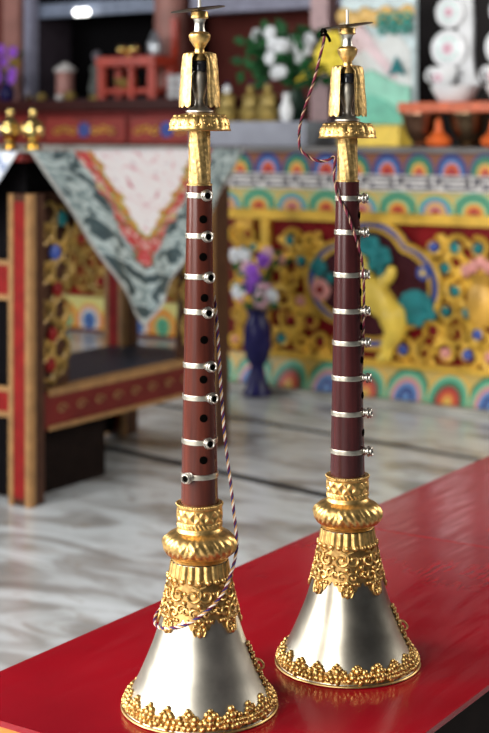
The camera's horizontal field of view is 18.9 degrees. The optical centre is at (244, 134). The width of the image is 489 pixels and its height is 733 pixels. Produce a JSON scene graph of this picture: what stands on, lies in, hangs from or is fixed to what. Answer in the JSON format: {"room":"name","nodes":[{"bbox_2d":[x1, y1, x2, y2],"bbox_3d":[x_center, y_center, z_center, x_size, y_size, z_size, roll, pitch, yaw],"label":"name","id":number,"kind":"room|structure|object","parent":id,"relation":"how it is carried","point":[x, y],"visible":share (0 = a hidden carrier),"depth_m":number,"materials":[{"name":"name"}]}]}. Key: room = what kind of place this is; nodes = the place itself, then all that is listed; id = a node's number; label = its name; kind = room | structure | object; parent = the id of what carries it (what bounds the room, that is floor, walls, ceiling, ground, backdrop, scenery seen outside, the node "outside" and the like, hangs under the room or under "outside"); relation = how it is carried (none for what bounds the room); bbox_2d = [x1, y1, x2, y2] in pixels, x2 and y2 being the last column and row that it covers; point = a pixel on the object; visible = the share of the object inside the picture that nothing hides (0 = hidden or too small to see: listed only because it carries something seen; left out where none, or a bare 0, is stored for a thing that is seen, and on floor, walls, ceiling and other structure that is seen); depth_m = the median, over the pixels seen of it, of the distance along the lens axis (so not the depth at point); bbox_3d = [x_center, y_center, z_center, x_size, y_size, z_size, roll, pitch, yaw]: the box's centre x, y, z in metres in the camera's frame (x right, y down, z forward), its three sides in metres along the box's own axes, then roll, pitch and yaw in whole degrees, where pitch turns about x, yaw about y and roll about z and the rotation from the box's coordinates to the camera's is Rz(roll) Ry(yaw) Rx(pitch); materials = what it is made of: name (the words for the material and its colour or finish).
{"room":"house of worship","nodes":[
{"label":"house of worship","id":0,"kind":"room"},
{"bbox_2d":[0,0,340,120],"bbox_3d":[1.725,-0.625,6.683,11.500,3.200,0.150,0,0,34],"label":"wall","id":1,"kind":"structure","parent":0,"point":[222,29],"depth_m":7.76,"materials":[{"name":"red paint"}]},
{"bbox_2d":[0,329,488,670],"bbox_3d":[-0.938,0.995,2.659,11.500,0.040,10.600,0,0,34],"label":"floor","id":2,"kind":"structure","parent":0,"point":[89,557],"depth_m":3.91,"materials":[{"name":"stone"}]},
{"bbox_2d":[0,152,228,508],"bbox_3d":[-0.493,0.511,4.344,0.463,0.928,1.000,0,0,34],"label":"side table","id":3,"kind":"object","parent":2,"relation":"on","point":[58,406],"visible":0.52,"depth_m":3.97,"materials":[{"name":"red paint"}]},
{"bbox_2d":[0,108,21,149],"bbox_3d":[-0.651,-0.018,4.089,0.062,0.116,0.062,0,0,34],"label":"lamp","id":4,"kind":"object","parent":3,"relation":"on","point":[10,129],"visible":1,"depth_m":4.07,"materials":[{"name":"gold metal"}]},
{"bbox_2d":[0,151,23,179],"bbox_3d":[-0.771,0.181,3.922,0.445,0.279,0.042,0,0,34],"label":"cloth","id":5,"kind":"object","parent":3,"relation":"hanging from","point":[6,157],"visible":1,"depth_m":3.82,"materials":[{"name":"white fabric"}]},
{"bbox_2d":[68,345,177,381],"bbox_3d":[-0.485,0.698,4.369,0.369,0.030,0.849,0,0,33],"label":"shelf","id":6,"kind":"object","parent":3,"relation":"attached to","point":[106,360],"depth_m":4.47,"materials":[{"name":"black wood"}]},
{"bbox_2d":[4,148,243,327],"bbox_3d":[-0.331,0.296,4.260,0.197,0.509,1.000,0,0,34],"label":"cloth","id":7,"kind":"object","parent":3,"relation":"on","point":[130,205],"visible":0.88,"depth_m":4.17,"materials":[{"name":"fabric"}]},
{"bbox_2d":[22,108,43,149],"bbox_3d":[-0.581,-0.018,4.042,0.062,0.116,0.062,0,0,34],"label":"lamp","id":8,"kind":"object","parent":7,"relation":"on","point":[32,129],"visible":1,"depth_m":4.02,"materials":[{"name":"gold metal"}]},
{"bbox_2d":[0,98,282,338],"bbox_3d":[-0.901,0.400,7.797,2.290,1.150,0.790,0,0,34],"label":"altar","id":9,"kind":"object","parent":2,"relation":"on","point":[89,123],"visible":0.22,"depth_m":7.25,"materials":[{"name":"wood"}]},
{"bbox_2d":[0,44,22,100],"bbox_3d":[-1.242,-0.327,7.779,0.188,0.303,0.137,0,0,34],"label":"flowers","id":10,"kind":"object","parent":9,"relation":"on","point":[7,93],"visible":0.99,"depth_m":7.75,"materials":[{"name":"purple plant"}]},
{"bbox_2d":[2,0,23,100],"bbox_3d":[-1.239,-0.600,7.989,0.125,0.850,0.105,0,0,34],"label":"post","id":11,"kind":"object","parent":9,"relation":"on","point":[13,10],"visible":0.44,"depth_m":7.94,"materials":[{"name":"wood"}]},
{"bbox_2d":[23,95,32,100],"bbox_3d":[-1.127,-0.193,7.665,0.053,0.035,0.052,0,0,34],"label":"bowl","id":12,"kind":"object","parent":9,"relation":"on","point":[27,97],"visible":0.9,"depth_m":7.65,"materials":[{"name":"gold metal"}]},
{"bbox_2d":[24,0,37,100],"bbox_3d":[-1.152,-0.600,7.934,0.050,0.850,0.060,0,0,34],"label":"post","id":13,"kind":"object","parent":9,"relation":"on","point":[30,6],"visible":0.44,"depth_m":7.91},
{"bbox_2d":[35,93,47,99],"bbox_3d":[-1.054,-0.197,7.629,0.066,0.043,0.065,0,0,34],"label":"bowl","id":14,"kind":"object","parent":9,"relation":"on","point":[41,96],"visible":0.93,"depth_m":7.61,"materials":[{"name":"gold metal"}]},
{"bbox_2d":[55,94,63,99],"bbox_3d":[-0.943,-0.193,7.508,0.053,0.035,0.052,0,0,34],"label":"bowl","id":15,"kind":"object","parent":9,"relation":"on","point":[58,96],"visible":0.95,"depth_m":7.49,"materials":[{"name":"white ceramic"}]},
{"bbox_2d":[54,62,76,99],"bbox_3d":[-0.929,-0.276,7.619,0.120,0.200,0.120,0,0,34],"label":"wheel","id":16,"kind":"object","parent":9,"relation":"on","point":[64,72],"visible":0.79,"depth_m":7.58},
{"bbox_2d":[63,91,76,99],"bbox_3d":[-0.890,-0.200,7.497,0.075,0.049,0.074,0,0,34],"label":"bowl","id":17,"kind":"object","parent":9,"relation":"on","point":[69,95],"visible":0.94,"depth_m":7.47,"materials":[{"name":"gold metal"}]},
{"bbox_2d":[78,122,89,137],"bbox_3d":[-0.796,-0.025,7.286,0.082,0.076,0.015,0,0,33],"label":"flower","id":18,"kind":"object","parent":9,"relation":"on","point":[83,127],"depth_m":7.28,"materials":[{"name":"paint"}]},
{"bbox_2d":[88,50,101,98],"bbox_3d":[-0.757,-0.305,7.553,0.100,0.259,0.098,0,0,34],"label":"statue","id":19,"kind":"object","parent":9,"relation":"on","point":[92,88],"visible":0.59,"depth_m":7.52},
{"bbox_2d":[38,0,204,99],"bbox_3d":[-0.686,-0.600,7.877,0.920,0.850,0.340,0,0,34],"label":"glass case","id":20,"kind":"object","parent":9,"relation":"on","point":[63,36],"visible":0.38,"depth_m":8.02,"materials":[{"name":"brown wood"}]},
{"bbox_2d":[74,8,89,15],"bbox_3d":[-0.854,-0.647,7.751,0.090,0.038,0.054,0,0,34],"label":"lamp","id":21,"kind":"object","parent":20,"relation":"attached to","point":[85,11],"visible":1,"depth_m":7.73,"materials":[{"name":"white"}]},
{"bbox_2d":[96,17,178,98],"bbox_3d":[-0.535,-0.380,7.340,0.365,0.410,0.210,0,0,34],"label":"stand","id":22,"kind":"object","parent":9,"relation":"on","point":[170,64],"visible":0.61,"depth_m":7.28,"materials":[{"name":"brown wood"}]},
{"bbox_2d":[114,78,137,88],"bbox_3d":[-0.593,-0.256,7.360,0.124,0.050,0.124,0,0,34],"label":"brass bowl","id":23,"kind":"object","parent":22,"relation":"on","point":[122,83],"visible":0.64,"depth_m":7.32,"materials":[{"name":"gold metal"}]},
{"bbox_2d":[116,45,139,55],"bbox_3d":[-0.583,-0.420,7.341,0.135,0.059,0.060,0,0,34],"label":"gilt vajra","id":24,"kind":"object","parent":22,"relation":"on","point":[121,49],"visible":0.98,"depth_m":7.33,"materials":[{"name":"gold metal"}]},
{"bbox_2d":[105,88,166,93],"bbox_3d":[-0.544,-0.218,7.327,0.305,0.025,0.140,0,0,33],"label":"shelf","id":25,"kind":"object","parent":22,"relation":"attached to","point":[117,90],"depth_m":7.25,"materials":[{"name":"brown wood"}]},
{"bbox_2d":[147,30,161,54],"bbox_3d":[-0.443,-0.453,7.248,0.076,0.125,0.075,0,0,34],"label":"jar","id":26,"kind":"object","parent":22,"relation":"on","point":[154,44],"visible":0.96,"depth_m":7.22,"materials":[{"name":"silver metal"}]},
{"bbox_2d":[160,122,172,137],"bbox_3d":[-0.371,-0.025,7.004,0.082,0.076,0.015,0,0,33],"label":"flower","id":27,"kind":"object","parent":9,"relation":"on","point":[164,126],"depth_m":7.00,"materials":[{"name":"paint"}]},
{"bbox_2d":[154,0,187,97],"bbox_3d":[-0.376,-0.550,7.504,0.200,0.750,0.200,0,0,34],"label":"column","id":28,"kind":"structure","parent":9,"relation":"on","point":[163,9],"depth_m":7.43,"materials":[{"name":"brown wood"}]},
{"bbox_2d":[166,91,176,97],"bbox_3d":[-0.355,-0.196,7.227,0.058,0.040,0.058,0,0,34],"label":"cup","id":29,"kind":"object","parent":9,"relation":"on","point":[170,94],"visible":0.77,"depth_m":7.20,"materials":[{"name":"white ceramic"}]},
{"bbox_2d":[166,83,176,90],"bbox_3d":[-0.355,-0.236,7.227,0.058,0.040,0.058,0,0,34],"label":"cup","id":30,"kind":"object","parent":29,"relation":"on","point":[170,86],"visible":1,"depth_m":7.21,"materials":[{"name":"white ceramic"}]},
{"bbox_2d":[166,74,176,82],"bbox_3d":[-0.355,-0.277,7.227,0.058,0.040,0.058,0,0,34],"label":"cup","id":31,"kind":"object","parent":30,"relation":"on","point":[171,78],"visible":1,"depth_m":7.21,"materials":[{"name":"white ceramic"}]},
{"bbox_3d":[-0.305,-0.196,7.193,0.058,0.040,0.058,0,0,33],"label":"cup","id":32,"kind":"object","parent":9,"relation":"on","visible":0},
{"bbox_3d":[-0.305,-0.236,7.193,0.058,0.040,0.058,0,0,33],"label":"cup","id":33,"kind":"object","parent":32,"relation":"on","visible":0},
{"bbox_2d":[176,74,180,82],"bbox_3d":[-0.305,-0.277,7.194,0.058,0.040,0.058,0,0,34],"label":"cup","id":34,"kind":"object","parent":33,"relation":"on","point":[178,76],"visible":0.45,"depth_m":7.17,"materials":[{"name":"white ceramic"}]},
{"bbox_2d":[210,146,234,349],"bbox_3d":[0.065,0.510,6.313,0.300,0.930,0.400,0,0,34],"label":"plinth","id":35,"kind":"object","parent":2,"relation":"on","point":[231,220],"visible":0.02,"depth_m":6.15,"materials":[{"name":"brown wood"}]},
{"bbox_2d":[105,445,378,504],"bbox_3d":[0.670,0.975,3.550,9.742,0.002,0.045,0,0,43],"label":"trim","id":36,"kind":"structure","parent":2,"relation":"on","point":[107,447],"depth_m":4.19,"materials":[{"name":"stone"}]},
{"bbox_2d":[0,529,488,732],"bbox_3d":[0.091,0.750,1.563,0.414,0.450,0.752,0,0,34],"label":"table","id":37,"kind":"object","parent":2,"relation":"on","point":[440,588],"visible":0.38,"depth_m":1.47,"materials":[{"name":"paint"}]},
{"bbox_2d":[121,0,277,732],"bbox_3d":[-0.041,0.197,1.354,0.150,0.657,0.150,0,0,-2],"label":"ritual horn","id":38,"kind":"object","parent":37,"relation":"on","point":[199,672],"visible":1,"depth_m":1.33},
{"bbox_2d":[275,10,420,688],"bbox_3d":[0.103,0.200,1.464,0.150,0.650,0.150,0,0,4],"label":"ritual horn","id":39,"kind":"object","parent":37,"relation":"on","point":[347,632],"visible":1,"depth_m":1.45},
{"bbox_2d":[229,244,292,397],"bbox_3d":[0.050,0.691,5.490,0.228,0.569,0.139,0,0,34],"label":"flowers","id":40,"kind":"object","parent":2,"relation":"on","point":[257,339],"visible":1,"depth_m":5.47,"materials":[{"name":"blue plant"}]},
{"bbox_2d":[210,121,337,145],"bbox_3d":[0.153,-0.005,6.237,0.570,0.100,0.530,0,0,34],"label":"ledge","id":41,"kind":"object","parent":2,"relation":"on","point":[260,133],"visible":0.53,"depth_m":5.96,"materials":[{"name":"grey stone"}]},
{"bbox_2d":[215,82,238,121],"bbox_3d":[-0.073,-0.140,6.176,0.099,0.170,0.099,0,0,-12],"label":"statue","id":42,"kind":"object","parent":41,"relation":"on","point":[227,106],"visible":0.88,"depth_m":6.15,"materials":[{"name":"gold metal"}]},
{"bbox_2d":[238,81,258,121],"bbox_3d":[0.025,-0.140,6.135,0.099,0.170,0.099,0,0,-12],"label":"statue","id":43,"kind":"object","parent":41,"relation":"on","point":[250,100],"visible":0.88,"depth_m":6.11,"materials":[{"name":"gold metal"}]},
{"bbox_2d":[255,80,280,121],"bbox_3d":[0.096,-0.140,6.052,0.104,0.170,0.104,0,0,-12],"label":"statue","id":44,"kind":"object","parent":41,"relation":"on","point":[267,110],"visible":0.98,"depth_m":6.03,"materials":[{"name":"gold metal"}]},
{"bbox_2d":[229,18,342,120],"bbox_3d":[0.232,-0.273,6.140,0.622,0.435,0.331,0,0,34],"label":"flowers","id":45,"kind":"object","parent":41,"relation":"on","point":[285,53],"visible":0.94,"depth_m":6.10,"materials":[{"name":"green plant"}]},
{"bbox_2d":[279,93,292,120],"bbox_3d":[0.170,-0.113,5.991,0.056,0.115,0.056,0,0,34],"label":"vase","id":46,"kind":"object","parent":41,"relation":"on","point":[286,110],"visible":0.92,"depth_m":5.97,"materials":[{"name":"white ceramic"}]},
{"bbox_2d":[155,403,481,460],"bbox_3d":[1.043,0.975,4.112,9.700,0.002,0.034,0,0,42],"label":"trim","id":47,"kind":"structure","parent":2,"relation":"on","point":[159,404],"depth_m":4.72,"materials":[{"name":"black stone"}]},
{"bbox_2d":[311,0,337,121],"bbox_3d":[0.361,-0.025,6.651,0.120,2.000,0.120,0,0,34],"label":"pillar","id":48,"kind":"structure","parent":2,"relation":"on","point":[323,12],"depth_m":6.61,"materials":[{"name":"pink paint"}]},
{"bbox_2d":[212,146,488,417],"bbox_3d":[1.013,0.510,5.518,2.158,0.930,0.960,0,0,34],"label":"altar","id":49,"kind":"object","parent":2,"relation":"on","point":[425,252],"visible":0.71,"depth_m":5.34,"materials":[{"name":"wood"}]},
{"bbox_2d":[311,278,330,300],"bbox_3d":[0.286,0.580,5.519,0.087,0.088,0.016,0,0,33],"label":"flower","id":50,"kind":"object","parent":49,"relation":"on","point":[320,287],"depth_m":5.51,"materials":[{"name":"pink paint"}]},
{"bbox_2d":[336,0,417,145],"bbox_3d":[0.519,-0.280,5.832,0.356,0.650,0.140,0,0,34],"label":"painting","id":51,"kind":"object","parent":49,"relation":"on","point":[387,47],"visible":0.85,"depth_m":5.80,"materials":[{"name":"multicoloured paint"}]},
{"bbox_2d":[388,56,405,75],"bbox_3d":[0.597,-0.272,5.771,0.080,0.081,0.006,0,0,33],"label":"plant","id":52,"kind":"object","parent":51,"relation":"on","point":[396,64],"depth_m":5.78,"materials":[{"name":"teal paint"}]},
{"bbox_2d":[400,113,442,146],"bbox_3d":[0.658,-0.019,5.464,0.160,0.126,0.160,0,0,34],"label":"bowl","id":53,"kind":"object","parent":49,"relation":"on","point":[418,127],"visible":0.89,"depth_m":5.41,"materials":[{"name":"orange metal"}]},
{"bbox_2d":[398,101,488,112],"bbox_3d":[0.864,-0.101,5.340,0.595,0.038,0.180,0,0,34],"label":"board","id":54,"kind":"object","parent":53,"relation":"on","point":[475,106],"visible":0.91,"depth_m":5.33,"materials":[{"name":"red wood"}]},
{"bbox_2d":[430,85,480,101],"bbox_3d":[0.774,-0.150,5.400,0.188,0.060,0.188,0,0,34],"label":"bowl","id":55,"kind":"object","parent":54,"relation":"on","point":[443,93],"visible":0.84,"depth_m":5.34,"materials":[{"name":"white ceramic"}]},
{"bbox_2d":[425,67,457,84],"bbox_3d":[0.728,-0.214,5.394,0.111,0.066,0.112,0,0,-9],"label":"cup","id":56,"kind":"object","parent":55,"relation":"in","point":[438,75],"visible":0.96,"depth_m":5.36,"materials":[{"name":"white ceramic"}]},
{"bbox_2d":[431,30,466,66],"bbox_3d":[0.753,-0.319,5.429,0.142,0.142,0.032,0,0,34],"label":"round plate","id":57,"kind":"object","parent":56,"relation":"on","point":[448,47],"visible":1,"depth_m":5.42,"materials":[{"name":"white ceramic"}]},
{"bbox_2d":[435,0,464,27],"bbox_3d":[0.758,-0.453,5.426,0.116,0.116,0.032,0,0,34],"label":"round plate","id":58,"kind":"object","parent":57,"relation":"on","point":[448,13],"visible":1,"depth_m":5.41,"materials":[{"name":"white ceramic"}]},
{"bbox_2d":[458,0,481,84],"bbox_3d":[0.829,-0.361,5.416,0.093,0.358,0.023,0,0,34],"label":"board","id":59,"kind":"object","parent":55,"relation":"on","point":[466,69],"visible":0.84,"depth_m":5.41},
{"bbox_3d":[0.955,-0.150,5.280,0.188,0.060,0.188,0,0,33],"label":"bowl","id":60,"kind":"object","parent":54,"relation":"on","visible":0},
{"bbox_2d":[479,66,488,83],"bbox_3d":[0.909,-0.214,5.274,0.111,0.066,0.112,0,0,-9],"label":"cup","id":61,"kind":"object","parent":60,"relation":"in","point":[485,69],"visible":1,"depth_m":5.26,"materials":[{"name":"white ceramic"}]},
{"bbox_2d":[485,36,488,58],"bbox_3d":[0.934,-0.319,5.309,0.142,0.142,0.032,0,0,34],"label":"round plate","id":62,"kind":"object","parent":61,"relation":"on","point":[487,39],"visible":1,"depth_m":5.33,"materials":[{"name":"white ceramic"}]},
{"bbox_2d":[417,265,430,280],"bbox_3d":[0.644,0.496,5.282,0.057,0.057,0.010,0,0,33],"label":"flower","id":63,"kind":"object","parent":49,"relation":"on","point":[423,271],"depth_m":5.28,"materials":[{"name":"blue paint"}]},
{"bbox_2d":[426,118,451,146],"bbox_3d":[0.708,-0.009,5.360,0.094,0.108,0.094,0,0,34],"label":"vase","id":64,"kind":"object","parent":49,"relation":"on","point":[438,138],"visible":0.95,"depth_m":5.33,"materials":[{"name":"orange ceramic"}]},
{"bbox_2d":[448,112,488,146],"bbox_3d":[0.821,-0.019,5.357,0.160,0.126,0.160,0,0,34],"label":"bowl","id":65,"kind":"object","parent":49,"relation":"on","point":[469,128],"visible":0.94,"depth_m":5.31,"materials":[{"name":"brown metal"}]},
{"bbox_2d":[480,131,488,147],"bbox_3d":[0.888,-0.009,5.240,0.094,0.108,0.094,0,0,34],"label":"vase","id":66,"kind":"object","parent":49,"relation":"on","point":[485,140],"visible":1,"depth_m":5.22,"materials":[{"name":"orange ceramic"}]},
{"bbox_2d":[191,0,340,14],"bbox_3d":[0.269,-0.693,7.137,1.230,0.165,0.100,0,0,34],"label":"trim","id":67,"kind":"structure","parent":0,"point":[231,6],"depth_m":7.24,"materials":[{"name":"paint"}]},
{"bbox_2d":[418,0,488,145],"bbox_3d":[1.389,-0.075,5.904,2.200,2.100,0.060,0,0,34],"label":"wall","id":68,"kind":"structure","parent":0,"point":[429,27],"depth_m":6.25,"materials":[{"name":"paint"}]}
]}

